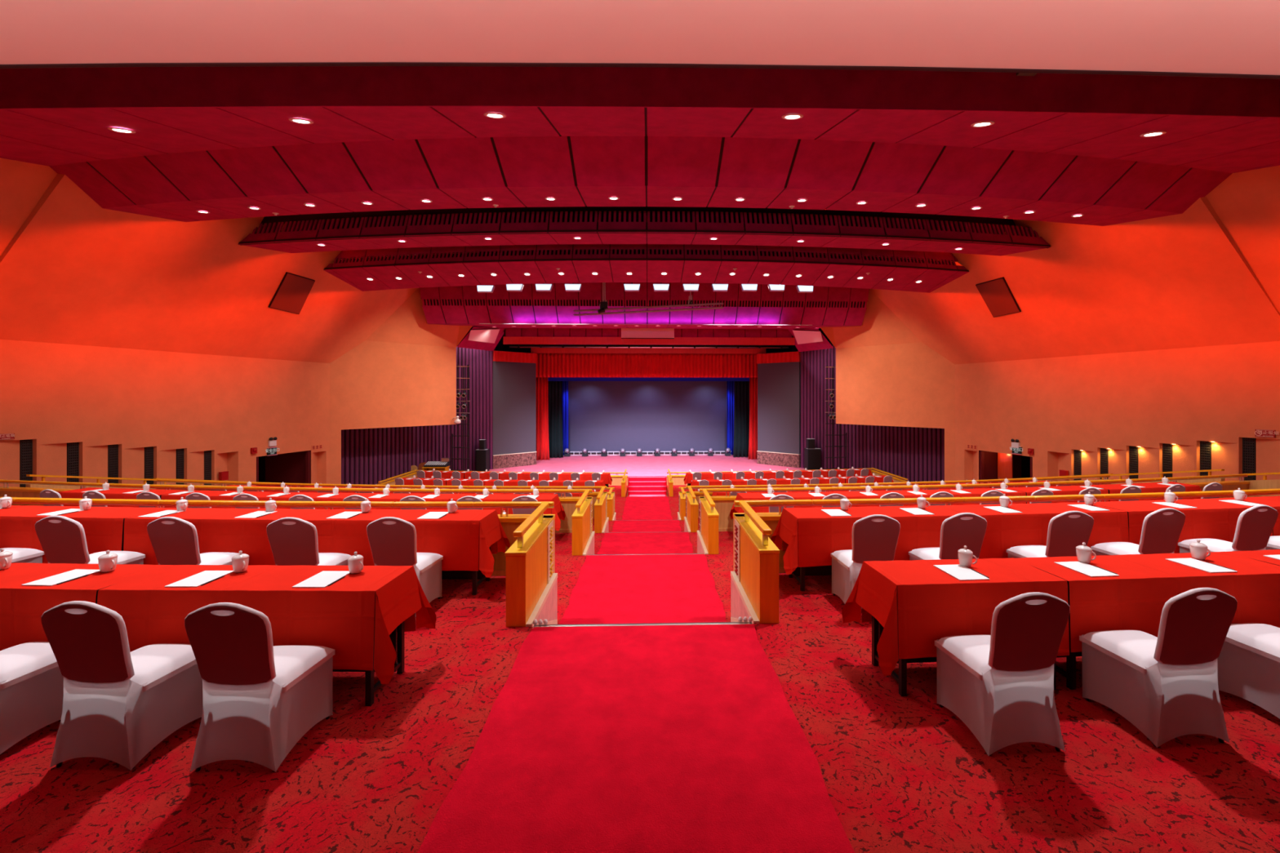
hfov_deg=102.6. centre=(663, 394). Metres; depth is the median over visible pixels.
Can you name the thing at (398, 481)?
banquet chair
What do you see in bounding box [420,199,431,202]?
recessed light
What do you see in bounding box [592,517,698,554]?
floor
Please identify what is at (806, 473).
tablecloth
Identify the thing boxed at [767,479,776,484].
banquet chair
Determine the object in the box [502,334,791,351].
wall
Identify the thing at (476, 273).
ceiling
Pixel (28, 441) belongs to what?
louvres
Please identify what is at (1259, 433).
no smoking sign
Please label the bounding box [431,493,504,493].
tablecloth
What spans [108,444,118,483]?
louvres
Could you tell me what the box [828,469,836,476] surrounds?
banquet chair
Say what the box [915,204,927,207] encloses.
recessed light
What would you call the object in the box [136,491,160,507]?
banquet chair
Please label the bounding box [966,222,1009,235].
ceiling vent
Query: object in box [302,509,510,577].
tablecloth
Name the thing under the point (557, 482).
tablecloth
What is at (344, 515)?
notepad
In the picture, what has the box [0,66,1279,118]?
ceiling beam
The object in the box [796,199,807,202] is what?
recessed light
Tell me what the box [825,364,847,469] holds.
tower
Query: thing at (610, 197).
recessed light
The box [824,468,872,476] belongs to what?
tablecloth
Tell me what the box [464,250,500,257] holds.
ceiling vent
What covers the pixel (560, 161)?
ceiling
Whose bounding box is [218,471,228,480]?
box
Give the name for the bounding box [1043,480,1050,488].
tea cup
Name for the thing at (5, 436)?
no smoking sign
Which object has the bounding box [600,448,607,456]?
lamp
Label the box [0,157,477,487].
wall
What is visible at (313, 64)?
trim
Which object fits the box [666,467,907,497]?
parapet
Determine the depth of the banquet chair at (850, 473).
25.85 m
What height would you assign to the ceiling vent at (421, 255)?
0.210 m
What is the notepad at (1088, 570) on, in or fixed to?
on the tablecloth at (1136, 601)
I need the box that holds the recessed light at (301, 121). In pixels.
[288,118,313,124]
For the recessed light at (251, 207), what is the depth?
13.33 m
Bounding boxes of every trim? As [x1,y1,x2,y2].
[0,62,1279,79]
[256,456,258,485]
[305,450,310,483]
[503,336,795,345]
[530,347,765,353]
[532,622,752,628]
[586,553,703,555]
[604,531,687,533]
[979,450,984,483]
[1030,456,1032,481]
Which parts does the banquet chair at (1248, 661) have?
seat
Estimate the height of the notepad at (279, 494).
0.005 m
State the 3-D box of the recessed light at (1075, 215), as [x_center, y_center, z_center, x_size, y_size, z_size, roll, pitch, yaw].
[11.236,-4.862,13.909,0.270,0.049,0.267,0,0,7]
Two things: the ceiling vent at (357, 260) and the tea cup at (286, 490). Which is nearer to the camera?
the tea cup at (286, 490)
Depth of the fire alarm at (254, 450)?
19.26 m
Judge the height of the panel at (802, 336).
0.824 m
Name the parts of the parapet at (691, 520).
row plate, handrail, aisle panel, rail, rail, panel, return rail, return panel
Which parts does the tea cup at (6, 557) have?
handle, lid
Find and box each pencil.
[56,574,88,584]
[200,575,224,586]
[327,576,345,586]
[970,568,988,577]
[1093,565,1117,574]
[1205,561,1235,570]
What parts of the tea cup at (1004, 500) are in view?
lid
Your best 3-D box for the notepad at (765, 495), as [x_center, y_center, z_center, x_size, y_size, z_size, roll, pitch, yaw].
[1.915,1.822,9.296,0.210,0.005,0.296,0,0,-3]
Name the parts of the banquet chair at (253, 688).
panel, seat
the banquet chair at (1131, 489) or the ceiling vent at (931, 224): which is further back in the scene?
the ceiling vent at (931, 224)
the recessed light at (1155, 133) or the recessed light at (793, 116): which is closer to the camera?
the recessed light at (793, 116)
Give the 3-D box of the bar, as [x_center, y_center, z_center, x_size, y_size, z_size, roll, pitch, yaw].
[-0.825,-3.145,31.790,17.322,0.490,0.120,0,0,-2]
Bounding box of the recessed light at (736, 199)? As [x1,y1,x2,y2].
[734,197,745,200]
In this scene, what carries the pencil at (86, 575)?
on the tablecloth at (22, 607)
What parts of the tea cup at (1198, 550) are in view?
lid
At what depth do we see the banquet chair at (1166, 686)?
2.92 m
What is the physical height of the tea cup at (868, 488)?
0.146 m
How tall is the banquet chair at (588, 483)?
0.924 m
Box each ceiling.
[0,0,1279,75]
[0,106,1279,173]
[49,135,1232,226]
[237,222,1050,271]
[260,205,1016,304]
[323,258,968,293]
[419,281,869,302]
[422,305,866,328]
[457,326,505,351]
[503,328,793,337]
[786,328,833,351]
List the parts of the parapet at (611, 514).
return panel, return rail, rail, rail, handrail, aisle panel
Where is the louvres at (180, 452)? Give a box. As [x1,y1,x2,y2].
[176,448,183,484]
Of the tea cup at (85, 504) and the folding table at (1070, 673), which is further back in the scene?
the tea cup at (85, 504)
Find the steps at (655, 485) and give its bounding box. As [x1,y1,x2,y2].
[627,475,666,495]
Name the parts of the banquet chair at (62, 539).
seat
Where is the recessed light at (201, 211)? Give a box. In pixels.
[195,210,209,213]
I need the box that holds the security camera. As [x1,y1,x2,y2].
[452,416,461,423]
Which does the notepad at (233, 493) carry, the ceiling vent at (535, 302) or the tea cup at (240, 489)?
the tea cup at (240, 489)
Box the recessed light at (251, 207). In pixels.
[248,206,260,209]
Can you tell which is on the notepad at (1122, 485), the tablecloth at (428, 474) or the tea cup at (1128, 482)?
the tea cup at (1128, 482)
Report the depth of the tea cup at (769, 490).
9.41 m
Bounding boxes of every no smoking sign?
[0,433,14,439]
[1254,429,1279,437]
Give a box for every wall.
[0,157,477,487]
[341,344,493,488]
[462,326,830,353]
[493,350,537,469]
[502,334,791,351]
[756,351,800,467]
[800,346,944,484]
[818,165,1279,484]
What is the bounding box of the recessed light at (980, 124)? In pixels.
[970,120,994,127]
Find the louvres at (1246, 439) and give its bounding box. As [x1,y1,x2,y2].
[1242,437,1255,480]
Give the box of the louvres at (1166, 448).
[1162,443,1172,477]
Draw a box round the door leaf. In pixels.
[997,452,1013,482]
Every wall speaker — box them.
[268,271,315,314]
[975,276,1021,317]
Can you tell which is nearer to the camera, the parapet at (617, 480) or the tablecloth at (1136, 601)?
the tablecloth at (1136, 601)
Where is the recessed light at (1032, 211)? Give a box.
[1022,210,1035,213]
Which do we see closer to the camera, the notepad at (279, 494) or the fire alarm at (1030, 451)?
the notepad at (279, 494)
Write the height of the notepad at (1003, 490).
0.005 m
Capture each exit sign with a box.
[265,446,278,456]
[1010,446,1022,454]
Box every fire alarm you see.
[250,447,257,453]
[1027,448,1034,454]
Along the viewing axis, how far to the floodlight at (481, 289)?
21.72 m
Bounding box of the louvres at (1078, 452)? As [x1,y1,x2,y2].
[1074,449,1080,479]
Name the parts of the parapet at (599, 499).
rail post, return panel, return rail, panel, rail, rail, aisle panel, handrail, row plate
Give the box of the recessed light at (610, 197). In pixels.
[608,196,618,199]
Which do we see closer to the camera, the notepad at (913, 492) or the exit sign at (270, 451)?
the notepad at (913, 492)
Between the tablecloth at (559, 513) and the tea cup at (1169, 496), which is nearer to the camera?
the tea cup at (1169, 496)
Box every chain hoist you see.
[599,282,608,308]
[688,282,692,306]
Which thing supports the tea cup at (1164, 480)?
on the notepad at (1167, 484)
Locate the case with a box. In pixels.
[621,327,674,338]
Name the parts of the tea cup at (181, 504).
lid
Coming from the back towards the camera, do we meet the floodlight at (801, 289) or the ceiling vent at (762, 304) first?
the ceiling vent at (762, 304)
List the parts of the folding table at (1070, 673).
modesty panel, leg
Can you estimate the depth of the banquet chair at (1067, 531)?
4.76 m
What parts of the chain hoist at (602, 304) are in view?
motor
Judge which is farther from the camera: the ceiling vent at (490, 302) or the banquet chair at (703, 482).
the ceiling vent at (490, 302)
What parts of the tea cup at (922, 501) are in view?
lid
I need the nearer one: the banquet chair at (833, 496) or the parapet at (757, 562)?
the parapet at (757, 562)
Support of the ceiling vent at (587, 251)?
in the ceiling at (548, 238)
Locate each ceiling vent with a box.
[248,222,280,234]
[277,219,322,232]
[319,217,364,229]
[333,257,365,263]
[362,215,408,227]
[364,254,397,261]
[396,253,430,259]
[407,213,454,226]
[422,298,440,305]
[430,252,465,257]
[440,298,464,305]
[453,212,502,224]
[463,298,487,306]
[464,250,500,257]
[486,299,510,306]
[500,249,536,255]
[501,211,550,222]
[510,299,533,306]
[533,299,555,306]
[536,249,573,254]
[549,211,598,222]
[555,299,578,306]
[573,248,609,254]
[578,299,601,306]
[598,210,646,222]
[601,299,624,306]
[610,248,646,253]
[624,299,646,306]
[647,211,695,222]
[647,248,684,254]
[647,299,669,306]
[670,300,692,306]
[684,249,720,254]
[693,300,715,306]
[695,211,743,222]
[715,300,737,306]
[720,249,757,255]
[737,300,759,306]
[742,212,791,224]
[756,250,793,257]
[760,300,782,306]
[782,301,804,306]
[790,213,838,226]
[792,252,827,257]
[804,301,826,307]
[826,301,848,307]
[827,253,862,259]
[836,215,883,227]
[848,301,866,307]
[861,254,894,261]
[881,217,927,229]
[893,256,926,263]
[924,219,969,232]
[924,258,955,265]
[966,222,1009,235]
[1006,225,1041,237]
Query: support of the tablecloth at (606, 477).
on the folding table
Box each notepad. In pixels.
[21,568,100,586]
[35,508,83,515]
[81,488,109,492]
[124,489,147,493]
[137,510,186,517]
[164,570,234,586]
[168,491,194,494]
[220,492,244,495]
[234,511,277,518]
[267,493,290,496]
[292,571,349,587]
[317,493,338,497]
[325,511,362,519]
[368,494,388,497]
[417,511,448,519]
[422,494,439,497]
[474,494,488,498]
[761,493,775,497]
[808,493,825,496]
[820,509,851,516]
[859,492,878,495]
[900,507,934,515]
[907,491,927,494]
[933,564,990,580]
[951,489,969,493]
[984,506,1022,513]
[995,488,1017,492]
[1040,487,1061,490]
[1053,561,1119,577]
[1067,504,1110,511]
[1121,484,1143,487]
[1152,502,1195,508]
[1156,483,1174,485]
[1165,558,1237,573]
[1218,499,1264,506]
[1262,554,1279,559]
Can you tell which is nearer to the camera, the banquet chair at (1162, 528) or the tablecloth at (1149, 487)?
the banquet chair at (1162, 528)
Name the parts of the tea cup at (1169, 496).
lid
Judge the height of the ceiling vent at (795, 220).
0.380 m
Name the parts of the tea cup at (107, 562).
lid, handle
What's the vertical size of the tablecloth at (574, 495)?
0.529 m
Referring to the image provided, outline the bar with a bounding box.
[509,344,789,348]
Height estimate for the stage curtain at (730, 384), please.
5.790 m
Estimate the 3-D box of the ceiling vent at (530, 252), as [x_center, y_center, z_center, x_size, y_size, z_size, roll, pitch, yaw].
[-5.293,-5.155,18.688,1.338,0.210,0.270,0,0,5]
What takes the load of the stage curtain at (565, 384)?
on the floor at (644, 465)
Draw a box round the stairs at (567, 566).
[555,531,733,624]
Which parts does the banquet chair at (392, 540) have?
seat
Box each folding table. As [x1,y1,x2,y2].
[84,584,113,604]
[100,508,168,551]
[275,587,404,706]
[413,520,490,595]
[788,515,915,591]
[871,570,1063,696]
[1031,565,1258,689]
[1100,505,1183,532]
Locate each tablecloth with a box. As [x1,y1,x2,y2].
[0,505,171,563]
[0,562,171,650]
[57,487,187,506]
[97,564,436,684]
[123,507,329,565]
[160,490,271,508]
[225,484,302,492]
[255,492,365,509]
[299,487,354,493]
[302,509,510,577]
[360,493,460,509]
[373,488,431,493]
[395,477,450,488]
[416,470,467,479]
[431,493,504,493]
[446,479,488,485]
[449,493,565,531]
[464,471,499,479]
[484,479,525,486]
[499,471,530,479]
[504,493,582,497]
[526,480,565,486]
[537,472,572,479]
[565,480,606,492]
[579,472,612,484]
[684,471,724,484]
[690,479,732,491]
[711,491,789,496]
[723,471,757,479]
[729,478,768,484]
[729,491,835,519]
[757,471,793,478]
[767,477,808,484]
[770,505,961,574]
[789,490,848,492]
[791,470,827,477]
[804,476,844,484]
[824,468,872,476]
[831,489,933,506]
[840,475,895,486]
[841,557,1069,675]
[865,488,923,490]
[916,483,989,489]
[921,488,1026,505]
[941,502,1128,558]
[977,480,1056,488]
[1007,484,1108,503]
[1015,551,1279,652]
[1089,481,1201,501]
[1093,497,1272,553]
[1218,495,1279,536]
[1226,549,1279,565]
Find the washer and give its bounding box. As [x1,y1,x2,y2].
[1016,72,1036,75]
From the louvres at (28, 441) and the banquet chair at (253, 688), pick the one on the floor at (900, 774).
the banquet chair at (253, 688)
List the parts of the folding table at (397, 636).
modesty panel, leg, leg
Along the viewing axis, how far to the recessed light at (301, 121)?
9.13 m
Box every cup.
[0,494,12,508]
[0,548,13,569]
[79,496,92,510]
[97,550,117,572]
[102,481,109,489]
[142,483,149,490]
[175,497,187,511]
[187,484,194,491]
[231,551,248,573]
[236,484,243,493]
[246,480,251,486]
[264,497,276,511]
[283,485,289,493]
[333,486,338,493]
[347,551,363,573]
[360,498,371,512]
[382,486,389,494]
[434,487,439,495]
[447,498,457,512]
[482,487,488,495]
[533,487,538,495]
[767,485,773,493]
[814,485,821,493]
[840,496,851,510]
[865,484,872,492]
[912,484,919,491]
[916,494,928,508]
[955,482,962,490]
[957,545,977,567]
[999,493,1012,507]
[1000,481,1007,488]
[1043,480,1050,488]
[1075,542,1096,563]
[1084,479,1092,486]
[1084,492,1097,505]
[1125,477,1133,484]
[1161,476,1169,483]
[1164,489,1177,502]
[1189,539,1210,559]
[1233,488,1247,501]
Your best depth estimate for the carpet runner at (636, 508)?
20.81 m
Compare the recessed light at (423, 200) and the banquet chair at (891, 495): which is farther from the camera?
the recessed light at (423, 200)
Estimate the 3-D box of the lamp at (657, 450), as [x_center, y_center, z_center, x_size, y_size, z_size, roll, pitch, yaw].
[-0.450,4.199,37.683,0.400,0.601,0.416,0,0,-16]
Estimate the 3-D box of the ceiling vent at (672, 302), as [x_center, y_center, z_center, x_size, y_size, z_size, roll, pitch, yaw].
[0.864,-4.435,24.893,1.060,0.290,0.270,0,0,-2]
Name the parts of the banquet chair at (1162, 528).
seat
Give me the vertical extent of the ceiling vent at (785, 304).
0.290 m
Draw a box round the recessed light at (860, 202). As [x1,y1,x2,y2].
[856,201,867,204]
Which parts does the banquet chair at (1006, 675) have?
seat, panel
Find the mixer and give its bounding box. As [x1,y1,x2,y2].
[423,457,450,466]
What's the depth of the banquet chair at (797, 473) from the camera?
25.38 m
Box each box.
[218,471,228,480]
[1059,469,1068,475]
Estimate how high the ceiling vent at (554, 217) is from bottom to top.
0.380 m
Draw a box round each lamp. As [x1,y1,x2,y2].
[456,391,461,397]
[461,392,466,397]
[462,402,466,408]
[537,619,542,624]
[564,448,569,456]
[582,448,587,456]
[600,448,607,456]
[619,448,625,456]
[636,448,642,456]
[654,448,660,456]
[671,448,677,456]
[688,448,694,456]
[707,448,713,456]
[724,448,730,456]
[737,616,742,622]
[742,616,747,622]
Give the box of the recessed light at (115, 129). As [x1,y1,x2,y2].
[107,127,135,133]
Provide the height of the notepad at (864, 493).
0.005 m
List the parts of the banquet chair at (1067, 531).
seat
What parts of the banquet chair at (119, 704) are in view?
leg, panel, seat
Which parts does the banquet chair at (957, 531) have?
seat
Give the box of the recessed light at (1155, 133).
[1140,131,1166,137]
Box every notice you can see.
[311,444,322,449]
[966,444,977,449]
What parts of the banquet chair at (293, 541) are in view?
seat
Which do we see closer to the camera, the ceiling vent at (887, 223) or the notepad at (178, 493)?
the notepad at (178, 493)
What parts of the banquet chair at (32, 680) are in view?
seat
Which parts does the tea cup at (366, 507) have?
lid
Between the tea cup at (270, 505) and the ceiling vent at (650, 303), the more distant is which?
the ceiling vent at (650, 303)
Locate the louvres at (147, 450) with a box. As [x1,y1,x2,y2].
[144,446,153,484]
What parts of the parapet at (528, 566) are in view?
rail, rail, board, rail post, rail post, panel, aisle panel, handrail, rail post, stair trim, row plate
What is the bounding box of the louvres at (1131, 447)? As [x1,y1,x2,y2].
[1128,445,1137,479]
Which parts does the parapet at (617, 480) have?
return rail, return panel, rail, panel, board, aisle panel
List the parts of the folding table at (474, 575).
modesty panel, leg, leg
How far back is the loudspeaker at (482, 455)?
29.89 m
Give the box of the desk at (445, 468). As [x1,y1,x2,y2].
[422,466,449,471]
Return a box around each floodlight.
[476,284,494,293]
[506,284,524,291]
[535,283,552,291]
[564,283,582,291]
[623,282,640,291]
[653,282,669,291]
[682,282,699,291]
[711,283,728,291]
[740,284,757,291]
[767,284,785,291]
[795,285,813,293]
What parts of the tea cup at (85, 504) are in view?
lid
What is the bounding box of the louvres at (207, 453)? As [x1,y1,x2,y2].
[204,450,211,484]
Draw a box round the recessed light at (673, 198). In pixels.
[671,197,683,200]
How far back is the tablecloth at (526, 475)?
25.45 m
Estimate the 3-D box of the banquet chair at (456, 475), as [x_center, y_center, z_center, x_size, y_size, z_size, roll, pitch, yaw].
[-10.131,4.190,25.359,0.452,0.924,0.573,0,0,8]
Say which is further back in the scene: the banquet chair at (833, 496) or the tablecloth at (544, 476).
the tablecloth at (544, 476)
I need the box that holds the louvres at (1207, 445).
[1200,440,1210,475]
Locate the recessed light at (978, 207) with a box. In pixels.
[970,206,982,209]
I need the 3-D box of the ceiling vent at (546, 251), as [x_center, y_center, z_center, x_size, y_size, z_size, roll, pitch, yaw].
[-3.950,-5.155,18.598,1.327,0.210,0.271,0,0,3]
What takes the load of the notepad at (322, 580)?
on the tablecloth at (340, 616)
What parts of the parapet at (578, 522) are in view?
rail post, panel, rail, rail, board, aisle panel, handrail, row plate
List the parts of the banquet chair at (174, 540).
seat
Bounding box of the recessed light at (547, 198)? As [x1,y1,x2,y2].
[545,197,555,200]
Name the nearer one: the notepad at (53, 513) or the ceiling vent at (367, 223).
the notepad at (53, 513)
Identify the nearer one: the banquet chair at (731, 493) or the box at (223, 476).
the banquet chair at (731, 493)
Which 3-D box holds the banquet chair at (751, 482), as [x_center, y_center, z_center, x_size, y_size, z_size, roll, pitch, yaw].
[3.898,4.190,22.983,0.452,0.924,0.573,0,0,-6]
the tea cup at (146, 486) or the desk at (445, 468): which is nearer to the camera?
the tea cup at (146, 486)
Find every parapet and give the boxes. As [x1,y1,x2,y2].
[0,479,595,555]
[0,497,557,626]
[26,474,608,533]
[152,478,616,520]
[377,469,627,497]
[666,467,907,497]
[677,473,1113,519]
[684,469,1225,532]
[697,472,1279,554]
[730,488,1279,623]
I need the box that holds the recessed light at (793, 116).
[781,113,803,119]
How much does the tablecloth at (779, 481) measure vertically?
0.491 m
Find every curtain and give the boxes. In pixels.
[536,377,549,460]
[547,377,749,381]
[547,381,563,457]
[562,381,568,455]
[727,381,733,454]
[733,381,749,457]
[748,377,757,459]
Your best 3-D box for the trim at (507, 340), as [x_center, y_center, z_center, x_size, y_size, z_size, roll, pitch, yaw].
[-0.782,-3.200,30.350,17.227,0.440,0.120,0,0,-2]
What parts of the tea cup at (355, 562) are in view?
lid, handle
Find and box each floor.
[0,573,1279,852]
[365,484,688,519]
[487,453,804,476]
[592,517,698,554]
[608,520,684,532]
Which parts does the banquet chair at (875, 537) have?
seat, panel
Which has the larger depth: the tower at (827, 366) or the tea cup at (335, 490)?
the tower at (827, 366)
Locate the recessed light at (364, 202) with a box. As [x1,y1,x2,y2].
[361,201,373,204]
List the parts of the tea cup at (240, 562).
lid, handle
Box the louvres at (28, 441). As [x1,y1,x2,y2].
[20,439,32,487]
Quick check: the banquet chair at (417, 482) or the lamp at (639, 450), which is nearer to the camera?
the banquet chair at (417, 482)
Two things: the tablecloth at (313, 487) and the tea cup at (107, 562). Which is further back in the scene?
the tablecloth at (313, 487)
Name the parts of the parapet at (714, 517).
row plate, handrail, aisle panel, board, rail, panel, rail, return rail, return panel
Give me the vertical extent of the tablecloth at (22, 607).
0.491 m
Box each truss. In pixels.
[564,451,726,455]
[573,302,723,315]
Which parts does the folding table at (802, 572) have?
leg, modesty panel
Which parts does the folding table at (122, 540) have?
leg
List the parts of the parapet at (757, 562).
row plate, stair trim, rail post, handrail, panel, aisle panel, rail post, rail post, board, rail, rail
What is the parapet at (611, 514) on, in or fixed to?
on the floor at (620, 502)
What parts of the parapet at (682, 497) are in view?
aisle panel, rail, return rail, return panel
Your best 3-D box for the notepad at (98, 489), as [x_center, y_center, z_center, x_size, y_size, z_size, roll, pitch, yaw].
[-10.804,1.822,9.752,0.210,0.005,0.296,0,0,7]
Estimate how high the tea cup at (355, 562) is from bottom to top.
0.146 m
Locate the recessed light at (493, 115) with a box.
[484,112,506,118]
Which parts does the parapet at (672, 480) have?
aisle panel, rail, return panel, return rail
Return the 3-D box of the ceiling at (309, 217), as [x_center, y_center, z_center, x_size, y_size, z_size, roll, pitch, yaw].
[-0.570,-6.850,18.991,40.000,2.700,52.000,0,0,-2]
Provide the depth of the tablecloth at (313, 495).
9.20 m
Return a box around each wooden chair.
[410,465,417,472]
[418,462,428,470]
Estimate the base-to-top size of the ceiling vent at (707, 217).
0.380 m
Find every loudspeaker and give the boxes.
[475,448,488,471]
[479,439,486,449]
[804,448,821,470]
[805,438,814,448]
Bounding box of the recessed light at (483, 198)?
[481,197,493,200]
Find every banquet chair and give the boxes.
[0,547,44,563]
[0,641,63,754]
[34,515,145,564]
[39,488,63,506]
[40,600,202,770]
[82,490,107,506]
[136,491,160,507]
[146,516,239,564]
[184,602,334,772]
[185,492,211,507]
[233,493,259,508]
[266,517,351,565]
[288,494,315,509]
[342,494,368,509]
[366,516,443,617]
[395,477,410,488]
[400,495,426,509]
[413,478,429,488]
[416,470,425,478]
[432,471,441,478]
[433,479,442,485]
[451,479,461,485]
[452,471,460,479]
[457,495,483,509]
[471,471,479,479]
[473,479,483,485]
[489,471,498,479]
[493,480,503,486]
[508,471,517,479]
[511,495,537,514]
[517,480,527,486]
[529,471,538,479]
[538,480,548,486]
[549,472,558,479]
[554,493,572,497]
[563,480,573,486]
[570,472,579,479]
[584,480,595,492]
[591,472,600,479]
[691,471,702,481]
[697,480,708,491]
[713,471,722,479]
[721,479,731,485]
[730,492,746,495]
[736,471,744,479]
[746,479,756,484]
[755,471,764,479]
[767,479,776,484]
[768,494,794,512]
[775,471,784,478]
[791,478,799,484]
[793,470,801,478]
[809,477,819,484]
[813,470,821,477]
[822,493,847,506]
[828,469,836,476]
[829,477,839,487]
[830,514,900,608]
[846,468,854,476]
[848,476,857,483]
[860,468,868,475]
[864,475,874,486]
[879,492,904,506]
[883,475,892,482]
[908,512,986,559]
[928,491,953,505]
[934,591,1069,755]
[979,489,1003,504]
[1006,511,1093,558]
[1030,488,1053,503]
[1077,487,1101,502]
[1079,587,1237,747]
[1090,507,1185,555]
[1119,485,1141,501]
[1164,484,1185,499]
[1177,505,1278,553]
[1200,482,1222,498]
[1217,622,1279,719]
[1265,535,1279,550]
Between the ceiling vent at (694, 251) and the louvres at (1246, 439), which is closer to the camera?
the louvres at (1246, 439)
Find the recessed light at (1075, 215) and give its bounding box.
[1071,214,1084,217]
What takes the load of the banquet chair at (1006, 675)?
on the floor at (900, 774)
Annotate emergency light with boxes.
[268,436,277,446]
[1010,439,1019,448]
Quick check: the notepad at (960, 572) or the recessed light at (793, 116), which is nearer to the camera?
the notepad at (960, 572)
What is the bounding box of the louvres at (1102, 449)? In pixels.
[1100,448,1107,479]
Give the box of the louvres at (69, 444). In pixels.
[67,442,79,482]
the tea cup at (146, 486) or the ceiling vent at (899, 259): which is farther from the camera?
the ceiling vent at (899, 259)
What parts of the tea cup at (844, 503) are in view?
lid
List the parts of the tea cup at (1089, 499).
lid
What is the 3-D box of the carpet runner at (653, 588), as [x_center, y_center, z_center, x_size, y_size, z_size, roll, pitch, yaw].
[-0.248,2.561,6.911,1.916,0.012,2.570,0,0,-2]
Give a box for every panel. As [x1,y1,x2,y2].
[468,328,499,343]
[792,330,822,344]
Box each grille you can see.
[476,450,485,471]
[479,440,484,448]
[808,440,814,448]
[808,449,820,470]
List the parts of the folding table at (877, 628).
leg, leg, modesty panel, leg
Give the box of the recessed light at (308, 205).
[303,203,315,206]
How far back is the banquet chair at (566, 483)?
22.41 m
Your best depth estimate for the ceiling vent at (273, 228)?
16.50 m
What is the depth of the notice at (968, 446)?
22.68 m
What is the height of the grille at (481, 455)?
1.990 m
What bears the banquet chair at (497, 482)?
on the floor at (620, 502)
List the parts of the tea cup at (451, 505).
lid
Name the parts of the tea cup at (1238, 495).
lid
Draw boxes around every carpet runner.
[417,624,854,852]
[559,554,726,624]
[597,532,693,554]
[611,520,681,532]
[622,496,672,519]
[629,494,665,496]
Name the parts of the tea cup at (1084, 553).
lid, handle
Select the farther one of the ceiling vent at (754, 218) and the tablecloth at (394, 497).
the ceiling vent at (754, 218)
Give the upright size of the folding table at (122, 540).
0.742 m
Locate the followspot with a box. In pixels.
[597,307,604,314]
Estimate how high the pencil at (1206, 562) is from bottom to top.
0.007 m
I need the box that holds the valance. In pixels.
[536,353,757,377]
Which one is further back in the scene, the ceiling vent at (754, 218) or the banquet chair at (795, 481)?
the banquet chair at (795, 481)
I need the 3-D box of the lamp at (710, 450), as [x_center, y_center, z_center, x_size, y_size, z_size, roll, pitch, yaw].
[3.477,4.199,37.801,0.400,0.601,0.416,0,0,3]
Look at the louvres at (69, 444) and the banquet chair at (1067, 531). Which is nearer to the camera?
the banquet chair at (1067, 531)
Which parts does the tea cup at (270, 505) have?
lid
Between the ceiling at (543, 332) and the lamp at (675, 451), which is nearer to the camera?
the ceiling at (543, 332)
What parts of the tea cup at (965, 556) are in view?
lid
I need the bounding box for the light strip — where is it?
[479,323,812,325]
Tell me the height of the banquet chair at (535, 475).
0.924 m
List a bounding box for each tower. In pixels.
[451,364,470,471]
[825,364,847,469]
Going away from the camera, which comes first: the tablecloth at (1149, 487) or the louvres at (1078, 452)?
the tablecloth at (1149, 487)
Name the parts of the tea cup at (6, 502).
lid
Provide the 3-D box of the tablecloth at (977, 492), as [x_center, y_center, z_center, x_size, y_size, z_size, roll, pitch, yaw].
[5.867,2.071,9.729,1.794,0.491,0.546,0,0,-7]
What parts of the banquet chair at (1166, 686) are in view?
seat, panel, leg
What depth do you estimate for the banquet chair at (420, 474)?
25.38 m

